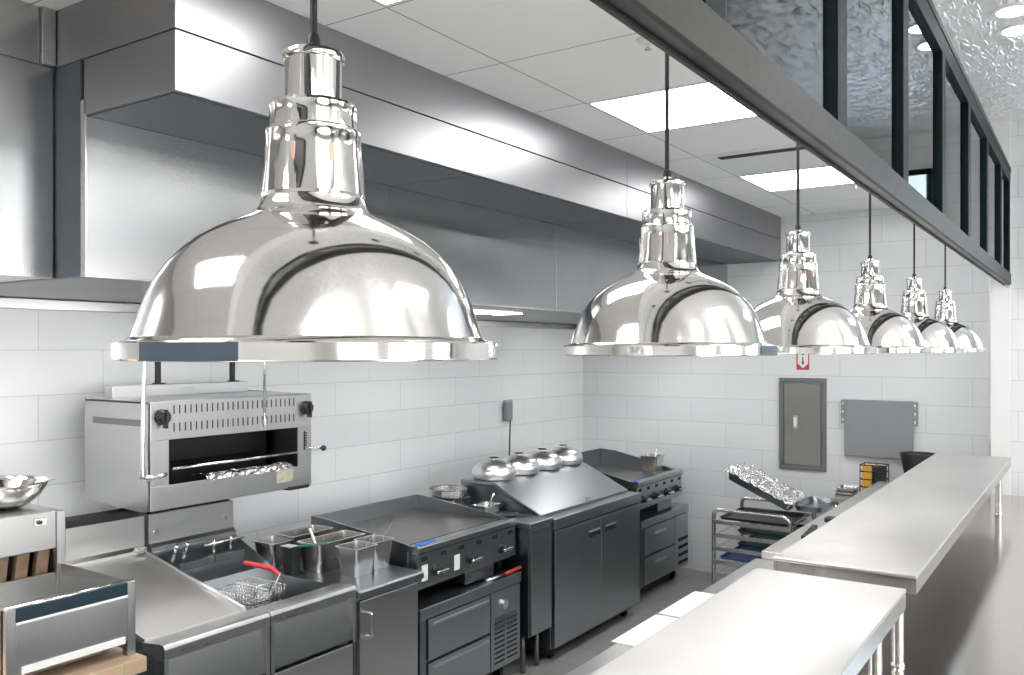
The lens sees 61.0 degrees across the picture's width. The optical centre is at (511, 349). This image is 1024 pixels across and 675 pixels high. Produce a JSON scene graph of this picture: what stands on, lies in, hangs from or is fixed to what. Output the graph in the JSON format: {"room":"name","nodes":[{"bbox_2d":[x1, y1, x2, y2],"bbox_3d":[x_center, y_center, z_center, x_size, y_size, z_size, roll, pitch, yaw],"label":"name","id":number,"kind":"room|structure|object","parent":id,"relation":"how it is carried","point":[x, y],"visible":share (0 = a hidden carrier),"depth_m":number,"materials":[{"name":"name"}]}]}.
{"room":"commercial kitchen","nodes":[
{"label":"commercial kitchen","id":0,"kind":"room"},
{"bbox_2d":[0,296,582,550],"bbox_3d":[-2.381,0.135,4.062,0.100,3.730,11.080,0,0,34],"label":"wall","id":1,"kind":"structure","parent":0,"point":[388,430],"depth_m":5.78,"materials":[{"name":"tile"}]},
{"bbox_2d":[85,362,325,512],"bbox_3d":[-1.590,0.269,4.466,0.758,0.927,1.018,0,0,34],"label":"salamander broiler","id":2,"kind":"object","parent":1,"relation":"attached to","point":[211,442],"visible":0.98,"depth_m":4.19,"materials":[{"name":"metal"}]},
{"bbox_2d":[503,399,512,455],"bbox_3d":[-0.022,0.863,7.423,0.059,0.875,0.150,0,0,34],"label":"wall outlet","id":3,"kind":"object","parent":1,"relation":"attached to","point":[507,404],"visible":0.95,"depth_m":7.38,"materials":[{"name":"metal"}]},
{"bbox_2d":[21,0,889,216],"bbox_3d":[-1.068,-1.167,3.118,3.134,0.050,10.980,0,0,34],"label":"ceiling","id":4,"kind":"structure","parent":0,"point":[548,59],"depth_m":3.48,"materials":[{"name":"tile"}]},
{"bbox_2d":[0,0,55,281],"bbox_3d":[-3.481,-0.689,1.177,1.291,0.905,5.065,0,0,34],"label":"exhaust hood","id":5,"kind":"object","parent":4,"relation":"hanging from","point":[27,30],"visible":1,"depth_m":2.85,"materials":[{"name":"metal"}]},
{"bbox_2d":[110,0,498,361],"bbox_3d":[-0.225,-0.809,0.983,0.418,1.641,0.419,0,0,34],"label":"pendant lamp","id":6,"kind":"object","parent":4,"relation":"hanging from","point":[309,274],"visible":1,"depth_m":0.85,"materials":[{"name":"silver metal"}]},
{"bbox_2d":[261,44,364,200],"bbox_3d":[-0.224,-0.256,0.983,0.115,0.175,0.115,0,0,34],"label":"socket","id":7,"kind":"object","parent":6,"relation":"attached to","point":[312,152],"depth_m":0.94,"materials":[{"name":"silver metal"}]},
{"bbox_2d":[372,0,407,6],"bbox_3d":[-0.240,-1.139,2.366,0.870,0.006,0.653,0,0,34],"label":"recessed light","id":8,"kind":"object","parent":4,"relation":"in","point":[386,3],"visible":1,"depth_m":2.84,"materials":[{"name":"white paint"}]},
{"bbox_2d":[378,0,398,3],"bbox_3d":[-0.240,-1.140,2.366,0.842,0.004,0.625,0,0,34],"label":"diffuser","id":9,"kind":"object","parent":8,"relation":"attached to","point":[379,1],"depth_m":2.84,"materials":[{"name":"white plastic"}]},
{"bbox_2d":[0,0,780,329],"bbox_3d":[-0.398,-0.663,5.177,1.941,0.956,6.808,0,0,34],"label":"exhaust hood","id":10,"kind":"object","parent":4,"relation":"hanging from","point":[161,107],"visible":0.65,"depth_m":3.33,"materials":[{"name":"metal"}]},
{"bbox_2d":[139,293,166,481],"bbox_3d":[-1.560,0.159,3.787,0.031,0.818,0.151,0,0,23],"label":"pipe","id":11,"kind":"object","parent":10,"relation":"attached to","point":[142,476],"visible":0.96,"depth_m":3.73,"materials":[{"name":"white metal"}]},
{"bbox_2d":[262,362,266,426],"bbox_3d":[-1.219,0.065,4.278,0.024,0.630,0.024,0,0,34],"label":"pipe","id":12,"kind":"object","parent":10,"relation":"attached to","point":[264,420],"visible":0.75,"depth_m":4.27,"materials":[{"name":"silver metal"}]},
{"bbox_2d":[474,310,521,314],"bbox_3d":[-0.183,-0.239,5.548,0.200,0.007,0.600,0,0,34],"label":"hood light","id":13,"kind":"object","parent":10,"relation":"on","point":[475,311],"depth_m":5.62,"materials":[{"name":"white plastic"}]},
{"bbox_2d":[636,36,652,50],"bbox_3d":[0.500,-1.122,3.196,0.088,0.040,0.088,0,0,34],"label":"sprinkler","id":14,"kind":"object","parent":4,"relation":"attached to","point":[640,40],"visible":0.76,"depth_m":3.19,"materials":[{"name":"white paint"}]},
{"bbox_2d":[562,53,777,355],"bbox_3d":[0.308,-0.809,1.727,0.419,1.641,0.418,0,0,34],"label":"pendant lamp","id":15,"kind":"object","parent":4,"relation":"hanging from","point":[667,307],"visible":1,"depth_m":1.60,"materials":[{"name":"silver metal"}]},
{"bbox_2d":[638,177,696,264],"bbox_3d":[0.308,-0.256,1.727,0.115,0.175,0.115,0,0,34],"label":"socket","id":16,"kind":"object","parent":15,"relation":"attached to","point":[667,237],"depth_m":1.69,"materials":[{"name":"silver metal"}]},
{"bbox_2d":[587,81,756,132],"bbox_3d":[0.888,-1.139,4.041,0.870,0.006,0.653,0,0,34],"label":"recessed light","id":17,"kind":"object","parent":4,"relation":"in","point":[701,103],"visible":0.47,"depth_m":4.08,"materials":[{"name":"white paint"}]},
{"bbox_2d":[700,143,827,174],"bbox_3d":[1.641,-1.138,5.151,0.850,0.008,0.660,0,0,34],"label":"ceiling vent","id":18,"kind":"object","parent":4,"relation":"in","point":[782,157],"visible":0.56,"depth_m":5.19,"materials":[{"name":"white paint"}]},
{"bbox_2d":[738,166,853,191],"bbox_3d":[2.025,-1.139,5.729,0.870,0.006,0.653,0,0,34],"label":"recessed light","id":19,"kind":"object","parent":4,"relation":"in","point":[820,176],"visible":0.57,"depth_m":5.79,"materials":[{"name":"white paint"}]},
{"bbox_2d":[753,143,876,353],"bbox_3d":[0.817,-0.809,2.484,0.418,1.641,0.418,0,0,34],"label":"pendant lamp","id":20,"kind":"object","parent":4,"relation":"hanging from","point":[798,320],"visible":0.9,"depth_m":2.36,"materials":[{"name":"silver metal"}]},
{"bbox_2d":[777,230,818,290],"bbox_3d":[0.817,-0.256,2.484,0.115,0.175,0.115,0,0,34],"label":"socket","id":21,"kind":"object","parent":20,"relation":"attached to","point":[798,269],"depth_m":2.45,"materials":[{"name":"silver metal"}]},
{"bbox_2d":[849,183,859,189],"bbox_3d":[2.373,-1.122,5.997,0.088,0.040,0.088,0,0,34],"label":"sprinkler","id":22,"kind":"object","parent":4,"relation":"attached to","point":[854,184],"visible":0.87,"depth_m":5.99,"materials":[{"name":"white paint"}]},
{"bbox_2d":[850,193,931,352],"bbox_3d":[1.348,-0.809,3.272,0.418,1.641,0.418,0,0,34],"label":"pendant lamp","id":23,"kind":"object","parent":4,"relation":"hanging from","point":[890,331],"visible":0.79,"depth_m":3.15,"materials":[{"name":"silver metal"}]},
{"bbox_2d":[854,259,886,304],"bbox_3d":[1.348,-0.256,3.272,0.115,0.175,0.115,0,0,34],"label":"socket","id":24,"kind":"object","parent":23,"relation":"attached to","point":[869,287],"depth_m":3.24,"materials":[{"name":"silver metal"}]},
{"bbox_2d":[901,224,964,351],"bbox_3d":[1.880,-0.809,4.062,0.418,1.641,0.418,0,0,34],"label":"pendant lamp","id":25,"kind":"object","parent":4,"relation":"hanging from","point":[937,335],"visible":0.63,"depth_m":3.98,"materials":[{"name":"silver metal"}]},
{"bbox_2d":[901,277,927,313],"bbox_3d":[1.880,-0.256,4.062,0.115,0.175,0.115,0,0,34],"label":"socket","id":26,"kind":"object","parent":25,"relation":"attached to","point":[914,300],"depth_m":4.03,"materials":[{"name":"silver metal"}]},
{"bbox_2d":[934,245,987,351],"bbox_3d":[2.439,-0.809,4.892,0.418,1.641,0.418,0,0,34],"label":"pendant lamp","id":27,"kind":"object","parent":4,"relation":"hanging from","point":[945,308],"visible":0.6,"depth_m":4.83,"materials":[{"name":"silver metal"}]},
{"bbox_2d":[934,289,956,319],"bbox_3d":[2.439,-0.256,4.892,0.115,0.175,0.115,0,0,34],"label":"socket","id":28,"kind":"object","parent":27,"relation":"attached to","point":[945,308],"depth_m":4.86,"materials":[{"name":"silver metal"}]},
{"bbox_2d":[502,568,722,674],"bbox_3d":[1.446,2.050,1.426,9.394,0.100,11.180,0,0,34],"label":"floor","id":29,"kind":"structure","parent":0,"point":[578,651],"depth_m":6.20,"materials":[{"name":"grey concrete"}]},
{"bbox_2d":[65,508,269,674],"bbox_3d":[-1.561,1.377,3.707,0.990,1.245,0.497,0,0,34],"label":"station","id":30,"kind":"object","parent":29,"relation":"on","point":[184,625],"visible":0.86,"depth_m":3.63,"materials":[{"name":"metal"}]},
{"bbox_2d":[80,551,245,641],"bbox_3d":[-1.561,1.028,3.707,0.713,0.170,0.477,0,0,34],"label":"tray","id":31,"kind":"object","parent":30,"relation":"on","point":[169,601],"depth_m":3.72,"materials":[{"name":"metal"}]},
{"bbox_2d":[139,499,355,674],"bbox_3d":[-1.278,1.377,4.127,0.990,1.245,0.504,0,0,34],"label":"fryer","id":32,"kind":"object","parent":29,"relation":"on","point":[312,627],"visible":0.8,"depth_m":4.12,"materials":[{"name":"metal"}]},
{"bbox_2d":[217,581,272,608],"bbox_3d":[-1.189,1.096,3.874,0.266,0.149,0.106,0,0,34],"label":"basket","id":33,"kind":"object","parent":32,"relation":"in","point":[256,587],"visible":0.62,"depth_m":3.87,"materials":[{"name":"silver metal"}]},
{"bbox_2d":[233,560,285,607],"bbox_3d":[-1.161,1.075,4.014,0.276,0.211,0.113,0,0,34],"label":"basket","id":34,"kind":"object","parent":32,"relation":"in","point":[271,568],"visible":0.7,"depth_m":3.98,"materials":[{"name":"silver metal"}]},
{"bbox_2d":[278,563,423,674],"bbox_3d":[-0.958,1.564,4.500,0.945,0.872,0.464,0,0,34],"label":"base cabinet","id":35,"kind":"object","parent":29,"relation":"on","point":[386,643],"visible":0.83,"depth_m":4.26,"materials":[{"name":"metal"}]},
{"bbox_2d":[278,563,423,599],"bbox_3d":[-0.964,1.147,4.504,0.930,0.037,0.464,0,0,34],"label":"countertop","id":36,"kind":"structure","parent":35,"relation":"on","point":[390,577],"depth_m":4.31,"materials":[{"name":"metal"}]},
{"bbox_2d":[252,536,292,569],"bbox_3d":[-1.242,1.057,4.513,0.168,0.140,0.148,0,0,34],"label":"pan","id":37,"kind":"object","parent":36,"relation":"on","point":[268,548],"visible":0.77,"depth_m":4.46,"materials":[{"name":"metal"}]},
{"bbox_2d":[283,547,301,574],"bbox_3d":[-1.112,1.062,4.401,0.074,0.130,0.074,0,0,34],"label":"utensil crock","id":38,"kind":"object","parent":36,"relation":"on","point":[292,556],"visible":1,"depth_m":4.38,"materials":[{"name":"black metal"}]},
{"bbox_2d":[273,525,332,562],"bbox_3d":[-1.127,1.052,4.701,0.168,0.150,0.298,0,0,34],"label":"pan","id":39,"kind":"object","parent":36,"relation":"on","point":[300,533],"visible":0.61,"depth_m":4.72,"materials":[{"name":"metal"}]},
{"bbox_2d":[297,530,365,573],"bbox_3d":[-0.939,1.052,4.532,0.168,0.150,0.348,0,0,34],"label":"pan","id":40,"kind":"object","parent":36,"relation":"on","point":[318,559],"visible":0.85,"depth_m":4.43,"materials":[{"name":"metal"}]},
{"bbox_2d":[280,542,327,547],"bbox_3d":[-1.052,0.981,4.380,0.256,0.038,0.074,0,0,23],"label":"spatula","id":41,"kind":"object","parent":40,"relation":"on","point":[322,543],"visible":1,"depth_m":4.38,"materials":[{"name":"teal plastic"}]},
{"bbox_2d":[309,528,315,542],"bbox_3d":[-0.995,1.011,4.439,0.064,0.207,0.066,0,0,34],"label":"serving spoon","id":42,"kind":"object","parent":40,"relation":"in","point":[310,529],"visible":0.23,"depth_m":4.43,"materials":[{"name":"white metal"}]},
{"bbox_2d":[335,541,377,577],"bbox_3d":[-0.782,1.054,4.372,0.163,0.145,0.163,0,0,34],"label":"pan","id":43,"kind":"object","parent":36,"relation":"on","point":[356,558],"visible":1,"depth_m":4.33,"materials":[{"name":"metal"}]},
{"bbox_2d":[353,534,394,569],"bbox_3d":[-0.717,1.054,4.521,0.163,0.145,0.163,0,0,34],"label":"pan","id":44,"kind":"object","parent":36,"relation":"on","point":[383,550],"visible":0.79,"depth_m":4.50,"materials":[{"name":"metal"}]},
{"bbox_2d":[418,567,520,674],"bbox_3d":[-0.535,1.673,5.104,0.812,0.655,0.950,0,0,34],"label":"base","id":45,"kind":"object","parent":29,"relation":"on","point":[473,628],"visible":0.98,"depth_m":4.87,"materials":[{"name":"metal"}]},
{"bbox_2d":[311,494,516,590],"bbox_3d":[-0.543,1.149,5.152,0.855,0.387,0.930,0,0,34],"label":"griddle","id":46,"kind":"object","parent":45,"relation":"on","point":[448,541],"visible":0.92,"depth_m":5.09,"materials":[{"name":"metal"}]},
{"bbox_2d":[418,567,520,621],"bbox_3d":[-0.540,1.375,5.107,0.800,0.060,0.950,0,0,34],"label":"countertop","id":47,"kind":"structure","parent":45,"relation":"on","point":[435,600],"depth_m":4.84,"materials":[{"name":"metal"}]},
{"bbox_2d":[483,565,521,583],"bbox_3d":[-0.050,1.329,5.145,0.031,0.033,0.361,0,0,35],"label":"spatula","id":48,"kind":"object","parent":45,"relation":"on","point":[485,581],"visible":1,"depth_m":5.12,"materials":[{"name":"red plastic"}]},
{"bbox_2d":[471,507,552,673],"bbox_3d":[-0.266,1.530,5.702,1.090,0.940,0.260,0,0,34],"label":"base cabinet","id":49,"kind":"object","parent":29,"relation":"on","point":[532,532],"visible":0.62,"depth_m":5.36,"materials":[{"name":"metal"}]},
{"bbox_2d":[471,507,552,529],"bbox_3d":[-0.266,1.077,5.702,1.090,0.035,0.260,0,0,34],"label":"countertop","id":50,"kind":"structure","parent":49,"relation":"on","point":[524,521],"depth_m":5.41,"materials":[{"name":"metal"}]},
{"bbox_2d":[429,496,471,505],"bbox_3d":[-0.428,1.020,5.811,0.256,0.078,0.216,0,0,34],"label":"pan","id":51,"kind":"object","parent":50,"relation":"on","point":[464,501],"visible":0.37,"depth_m":5.76,"materials":[{"name":"metal"}]},
{"bbox_2d":[428,485,467,498],"bbox_3d":[-0.426,0.950,5.814,0.270,0.056,0.270,0,0,34],"label":"round pan","id":52,"kind":"object","parent":51,"relation":"on","point":[439,491],"visible":0.98,"depth_m":5.74,"materials":[{"name":"metal"}]},
{"bbox_2d":[469,501,502,512],"bbox_3d":[-0.169,1.032,5.659,0.148,0.055,0.198,0,0,34],"label":"pan","id":53,"kind":"object","parent":50,"relation":"on","point":[494,507],"visible":0.84,"depth_m":5.65,"materials":[{"name":"metal"}]},
{"bbox_2d":[496,511,519,516],"bbox_3d":[-0.025,1.052,5.550,0.156,0.014,0.156,0,0,34],"label":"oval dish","id":54,"kind":"object","parent":50,"relation":"on","point":[506,513],"visible":0.88,"depth_m":5.58,"materials":[{"name":"grey metal"}]},
{"bbox_2d":[461,462,640,657],"bbox_3d":[0.265,1.441,6.275,0.872,1.118,1.263,0,0,34],"label":"refrigerator","id":55,"kind":"object","parent":29,"relation":"on","point":[595,527],"visible":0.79,"depth_m":5.94,"materials":[{"name":"metal"}]},
{"bbox_2d":[471,457,515,480],"bbox_3d":[-0.126,0.808,5.973,0.306,0.146,0.306,0,0,34],"label":"dome cover","id":56,"kind":"object","parent":55,"relation":"on","point":[493,469],"visible":1,"depth_m":5.86,"materials":[{"name":"metal"}]},
{"bbox_2d":[502,452,539,474],"bbox_3d":[0.050,0.808,6.235,0.306,0.146,0.306,0,0,34],"label":"dome cover","id":57,"kind":"object","parent":55,"relation":"on","point":[523,464],"visible":0.77,"depth_m":6.13,"materials":[{"name":"metal"}]},
{"bbox_2d":[526,448,562,469],"bbox_3d":[0.226,0.808,6.496,0.306,0.146,0.306,0,0,34],"label":"dome cover","id":58,"kind":"object","parent":55,"relation":"on","point":[548,460],"visible":0.83,"depth_m":6.39,"materials":[{"name":"metal"}]},
{"bbox_2d":[548,444,582,464],"bbox_3d":[0.399,0.808,6.753,0.306,0.146,0.306,0,0,34],"label":"dome cover","id":59,"kind":"object","parent":55,"relation":"on","point":[569,456],"visible":0.76,"depth_m":6.65,"materials":[{"name":"metal"}]},
{"bbox_2d":[640,502,688,593],"bbox_3d":[0.949,1.673,7.407,0.812,0.655,0.950,0,0,34],"label":"base","id":60,"kind":"object","parent":29,"relation":"on","point":[663,533],"visible":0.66,"depth_m":7.16,"materials":[{"name":"metal"}]},
{"bbox_2d":[581,448,684,511],"bbox_3d":[0.920,1.121,7.379,0.855,0.442,0.890,0,0,34],"label":"griddle","id":61,"kind":"object","parent":60,"relation":"on","point":[657,489],"visible":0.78,"depth_m":7.36,"materials":[{"name":"metal"}]},
{"bbox_2d":[639,453,663,471],"bbox_3d":[1.215,0.978,7.536,0.178,0.135,0.178,0,0,34],"label":"pan","id":62,"kind":"object","parent":61,"relation":"on","point":[650,462],"visible":1,"depth_m":7.48,"materials":[{"name":"metal"}]},
{"bbox_2d":[640,502,688,529],"bbox_3d":[0.945,1.375,7.411,0.800,0.060,0.950,0,0,34],"label":"countertop","id":63,"kind":"structure","parent":60,"relation":"on","point":[647,518],"depth_m":7.19,"materials":[{"name":"metal"}]},
{"bbox_2d":[565,558,773,674],"bbox_3d":[-0.061,1.516,2.063,0.405,0.968,5.155,0,0,34],"label":"countertop","id":64,"kind":"structure","parent":29,"relation":"on","point":[616,650],"depth_m":3.21,"materials":[{"name":"metal"}]},
{"bbox_2d":[611,615,677,645],"bbox_3d":[0.507,1.030,3.193,0.125,0.002,0.375,0,0,34],"label":"card","id":65,"kind":"object","parent":64,"relation":"on","point":[647,628],"visible":0.56,"depth_m":3.19,"materials":[{"name":"white paper"}]},
{"bbox_2d":[658,591,714,616],"bbox_3d":[0.728,1.030,3.521,0.125,0.002,0.375,0,0,34],"label":"card","id":66,"kind":"object","parent":64,"relation":"on","point":[695,598],"visible":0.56,"depth_m":3.52,"materials":[{"name":"white paper"}]},
{"bbox_2d":[712,496,815,584],"bbox_3d":[2.036,1.625,7.005,0.675,0.751,0.696,0,0,34],"label":"rack","id":67,"kind":"object","parent":29,"relation":"on","point":[715,521],"visible":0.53,"depth_m":6.82,"materials":[{"name":"metal"}]},
{"bbox_2d":[720,546,766,562],"bbox_3d":[2.019,1.654,6.983,0.548,0.020,0.508,0,0,34],"label":"serving tray","id":68,"kind":"object","parent":67,"relation":"in","point":[728,555],"visible":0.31,"depth_m":7.00,"materials":[{"name":"blue plastic"}]},
{"bbox_2d":[737,534,781,548],"bbox_3d":[2.117,1.549,7.013,0.448,0.020,0.508,0,0,34],"label":"serving tray","id":69,"kind":"object","parent":67,"relation":"in","point":[741,543],"visible":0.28,"depth_m":7.00,"materials":[{"name":"teal"}]},
{"bbox_2d":[720,507,805,526],"bbox_3d":[2.019,1.339,6.983,0.548,0.020,0.508,0,0,34],"label":"serving tray","id":70,"kind":"object","parent":67,"relation":"in","point":[793,517],"visible":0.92,"depth_m":6.99,"materials":[{"name":"black metal"}]},
{"bbox_2d":[725,461,807,510],"bbox_3d":[2.035,1.081,6.948,0.561,0.324,0.400,0,0,34],"label":"roasting pan","id":71,"kind":"object","parent":67,"relation":"on","point":[756,481],"visible":1,"depth_m":6.87,"materials":[{"name":"metal"}]},
{"bbox_2d":[737,523,803,537],"bbox_3d":[2.117,1.444,7.013,0.448,0.020,0.508,0,0,34],"label":"serving tray","id":72,"kind":"object","parent":67,"relation":"in","point":[742,529],"visible":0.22,"depth_m":6.96,"materials":[{"name":"teal"}]},
{"bbox_2d":[796,496,833,512],"bbox_3d":[2.408,1.226,6.890,0.216,0.045,0.516,0,0,34],"label":"baking dish","id":73,"kind":"object","parent":67,"relation":"on","point":[815,504],"visible":0.77,"depth_m":6.95,"materials":[{"name":"metal"}]},
{"bbox_2d":[762,481,889,559],"bbox_3d":[2.166,1.498,5.348,0.380,1.005,2.768,0,0,34],"label":"countertop","id":74,"kind":"structure","parent":29,"relation":"on","point":[789,540],"depth_m":5.01,"materials":[{"name":"metal"}]},
{"bbox_2d":[801,525,817,538],"bbox_3d":[1.556,0.982,4.599,0.030,0.024,0.530,0,0,29],"label":"kitchen knife","id":75,"kind":"object","parent":74,"relation":"on","point":[812,528],"visible":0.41,"depth_m":4.67,"materials":[{"name":"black metal"}]},
{"bbox_2d":[824,516,834,521],"bbox_3d":[1.850,0.982,5.041,0.060,0.024,0.070,0,0,34],"label":"clip","id":76,"kind":"object","parent":74,"relation":"on","point":[828,518],"visible":0.52,"depth_m":5.02,"materials":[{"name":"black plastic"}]},
{"bbox_2d":[833,497,847,506],"bbox_3d":[3.067,1.585,6.739,1.038,0.830,0.345,0,0,34],"label":"side table","id":77,"kind":"object","parent":29,"relation":"on","point":[836,500],"visible":0.16,"depth_m":6.87,"materials":[{"name":"metal"}]},
{"bbox_2d":[833,484,858,498],"bbox_3d":[2.673,1.129,6.928,0.176,0.079,0.220,0,0,34],"label":"pans","id":78,"kind":"object","parent":77,"relation":"on","point":[843,491],"visible":0.84,"depth_m":6.88,"materials":[{"name":"metal"}]},
{"bbox_2d":[833,493,857,498],"bbox_3d":[2.666,1.159,6.933,0.160,0.020,0.220,0,0,34],"label":"tray","id":79,"kind":"object","parent":78,"relation":"on","point":[838,495],"depth_m":6.86,"materials":[{"name":"metal"}]},
{"bbox_2d":[834,489,858,494],"bbox_3d":[2.673,1.130,6.928,0.160,0.020,0.220,0,0,34],"label":"tray","id":80,"kind":"object","parent":78,"relation":"on","point":[839,491],"depth_m":6.86,"materials":[{"name":"metal"}]},
{"bbox_2d":[835,484,858,491],"bbox_3d":[2.679,1.100,6.924,0.160,0.020,0.220,0,0,34],"label":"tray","id":81,"kind":"object","parent":78,"relation":"on","point":[841,488],"depth_m":6.96,"materials":[{"name":"metal"}]},
{"bbox_2d":[859,462,888,491],"bbox_3d":[2.845,1.032,6.824,0.189,0.275,0.169,0,0,34],"label":"holder","id":82,"kind":"object","parent":77,"relation":"on","point":[880,471],"visible":0.63,"depth_m":6.76,"materials":[{"name":"black metal"}]},
{"bbox_2d":[862,464,874,490],"bbox_3d":[2.811,1.039,6.848,0.075,0.258,0.120,0,0,34],"label":"box","id":83,"kind":"object","parent":82,"relation":"in","point":[865,475],"visible":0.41,"depth_m":6.80,"materials":[{"name":"orange"}]},
{"bbox_2d":[899,451,934,472],"bbox_3d":[3.111,0.980,6.645,0.280,0.378,0.280,0,0,34],"label":"mixing bowl","id":84,"kind":"object","parent":77,"relation":"on","point":[909,459],"visible":0.41,"depth_m":6.60,"materials":[{"name":"black plastic"}]},
{"bbox_2d":[857,494,1023,674],"bbox_3d":[1.504,1.515,2.723,1.445,0.970,7.997,0,0,34],"label":"countertop","id":85,"kind":"structure","parent":29,"relation":"on","point":[967,618],"depth_m":3.46,"materials":[{"name":"metal"}]},
{"bbox_2d":[590,568,905,674],"bbox_3d":[0.039,0.875,1.323,0.458,0.310,3.438,0,0,34],"label":"shelf","id":86,"kind":"object","parent":85,"relation":"on","point":[765,622],"visible":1,"depth_m":2.25,"materials":[{"name":"metal"}]},
{"bbox_2d":[773,453,1010,667],"bbox_3d":[2.127,0.875,4.424,0.458,0.310,3.684,0,0,34],"label":"shelf","id":87,"kind":"object","parent":85,"relation":"on","point":[899,534],"visible":0.77,"depth_m":3.51,"materials":[{"name":"metal"}]},
{"bbox_3d":[-2.251,1.550,2.431,0.750,0.899,1.920,0,0,34],"label":"base cabinet","id":88,"kind":"object","parent":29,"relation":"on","visible":0},
{"bbox_2d":[32,646,146,674],"bbox_3d":[-2.182,1.074,2.417,0.920,0.052,1.972,0,0,34],"label":"block","id":89,"kind":"object","parent":88,"relation":"on","point":[111,661],"visible":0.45,"depth_m":2.91,"materials":[{"name":"brown wood"}]},
{"bbox_2d":[0,503,134,674],"bbox_3d":[-1.925,0.823,2.802,0.837,0.449,1.040,0,0,34],"label":"station","id":90,"kind":"object","parent":89,"relation":"on","point":[54,613],"visible":0.97,"depth_m":2.94,"materials":[{"name":"metal"}]},
{"bbox_2d":[0,474,53,510],"bbox_3d":[-1.918,0.545,3.275,0.340,0.104,0.340,0,0,34],"label":"mixing bowl","id":91,"kind":"object","parent":90,"relation":"on","point":[16,491],"visible":1,"depth_m":3.24,"materials":[{"name":"silver metal"}]},
{"bbox_2d":[34,517,46,526],"bbox_3d":[-1.730,0.630,3.187,0.013,0.030,0.045,0,0,34],"label":"switch","id":92,"kind":"object","parent":90,"relation":"attached to","point":[38,521],"depth_m":3.18,"materials":[{"name":"white plastic"}]},
{"bbox_2d":[0,575,118,674],"bbox_3d":[-1.619,0.916,2.953,0.460,0.232,0.414,0,0,34],"label":"basin","id":93,"kind":"object","parent":90,"relation":"in","point":[43,617],"depth_m":2.83,"materials":[{"name":"metal"}]},
{"bbox_2d":[583,208,989,574],"bbox_3d":[2.200,0.135,7.596,3.554,3.730,0.100,0,0,34],"label":"wall","id":94,"kind":"structure","parent":0,"point":[706,415],"depth_m":7.39,"materials":[{"name":"tile"}]},
{"bbox_2d":[796,354,808,369],"bbox_3d":[2.462,0.059,7.355,0.106,0.218,0.005,0,0,34],"label":"fire sign","id":95,"kind":"object","parent":94,"relation":"attached to","point":[802,360],"visible":0.57,"depth_m":7.36,"materials":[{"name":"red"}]},
{"bbox_2d":[779,378,826,471],"bbox_3d":[2.454,0.626,7.344,0.392,0.778,0.033,0,0,34],"label":"electrical panel","id":96,"kind":"object","parent":94,"relation":"attached to","point":[802,401],"visible":1,"depth_m":7.34,"materials":[{"name":"grey metal"}]},
{"bbox_2d":[841,399,917,458],"bbox_3d":[2.953,0.635,6.999,0.574,0.460,0.049,0,0,34],"label":"board","id":97,"kind":"object","parent":94,"relation":"attached to","point":[872,428],"visible":1,"depth_m":6.97,"materials":[{"name":"grey paint"}]},
{"bbox_2d":[932,0,1023,122],"bbox_3d":[2.780,-1.660,0.588,6.045,0.060,11.080,0,0,34],"label":"ceiling","id":98,"kind":"structure","parent":94,"relation":"attached to","point":[993,64],"depth_m":4.76,"materials":[{"name":"silver metal"}]},
{"bbox_2d":[990,2,1023,18],"bbox_3d":[2.407,-1.626,4.166,0.200,0.008,0.200,0,0,34],"label":"recessed light","id":99,"kind":"object","parent":98,"relation":"in","point":[1013,10],"visible":1,"depth_m":4.17,"materials":[{"name":"white paint"}]},
{"bbox_2d":[996,5,1023,16],"bbox_3d":[2.407,-1.628,4.166,0.152,0.004,0.152,0,0,34],"label":"diffuser","id":100,"kind":"object","parent":99,"relation":"attached to","point":[1005,10],"depth_m":4.17,"materials":[{"name":"white plastic"}]},
{"bbox_2d":[996,22,1023,36],"bbox_3d":[2.574,-1.626,4.415,0.200,0.008,0.200,0,0,34],"label":"recessed light","id":101,"kind":"object","parent":98,"relation":"in","point":[1017,29],"visible":1,"depth_m":4.42,"materials":[{"name":"white paint"}]},
{"bbox_2d":[1002,25,1023,34],"bbox_3d":[2.574,-1.628,4.415,0.152,0.004,0.152,0,0,34],"label":"diffuser","id":102,"kind":"object","parent":101,"relation":"attached to","point":[1009,29],"depth_m":4.42,"materials":[{"name":"white plastic"}]},
{"bbox_2d":[990,121,1009,494],"bbox_3d":[3.621,0.185,6.410,0.128,3.630,0.480,0,0,34],"label":"trim","id":103,"kind":"structure","parent":94,"relation":"attached to","point":[1000,294],"depth_m":6.21,"materials":[{"name":"white paint"}]},
{"bbox_2d":[1010,120,1023,495],"bbox_3d":[5.919,0.135,4.774,5.512,3.730,0.270,0,0,34],"label":"wall","id":104,"kind":"structure","parent":0,"point":[1016,127],"depth_m":6.18,"materials":[{"name":"paint"}]},
{"bbox_2d":[590,0,1010,284],"bbox_3d":[1.375,-0.876,2.992,0.050,0.832,7.700,0,0,34],"label":"window frame","id":105,"kind":"structure","parent":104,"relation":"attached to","point":[880,92],"depth_m":2.42,"materials":[{"name":"grey metal"}]},
{"bbox_2d":[989,280,990,455],"bbox_3d":[3.434,0.265,6.246,0.014,1.530,0.006,0,0,34],"label":"trim","id":106,"kind":"structure","parent":104,"relation":"attached to","point":[989,280],"depth_m":6.24,"materials":[{"name":"metal"}]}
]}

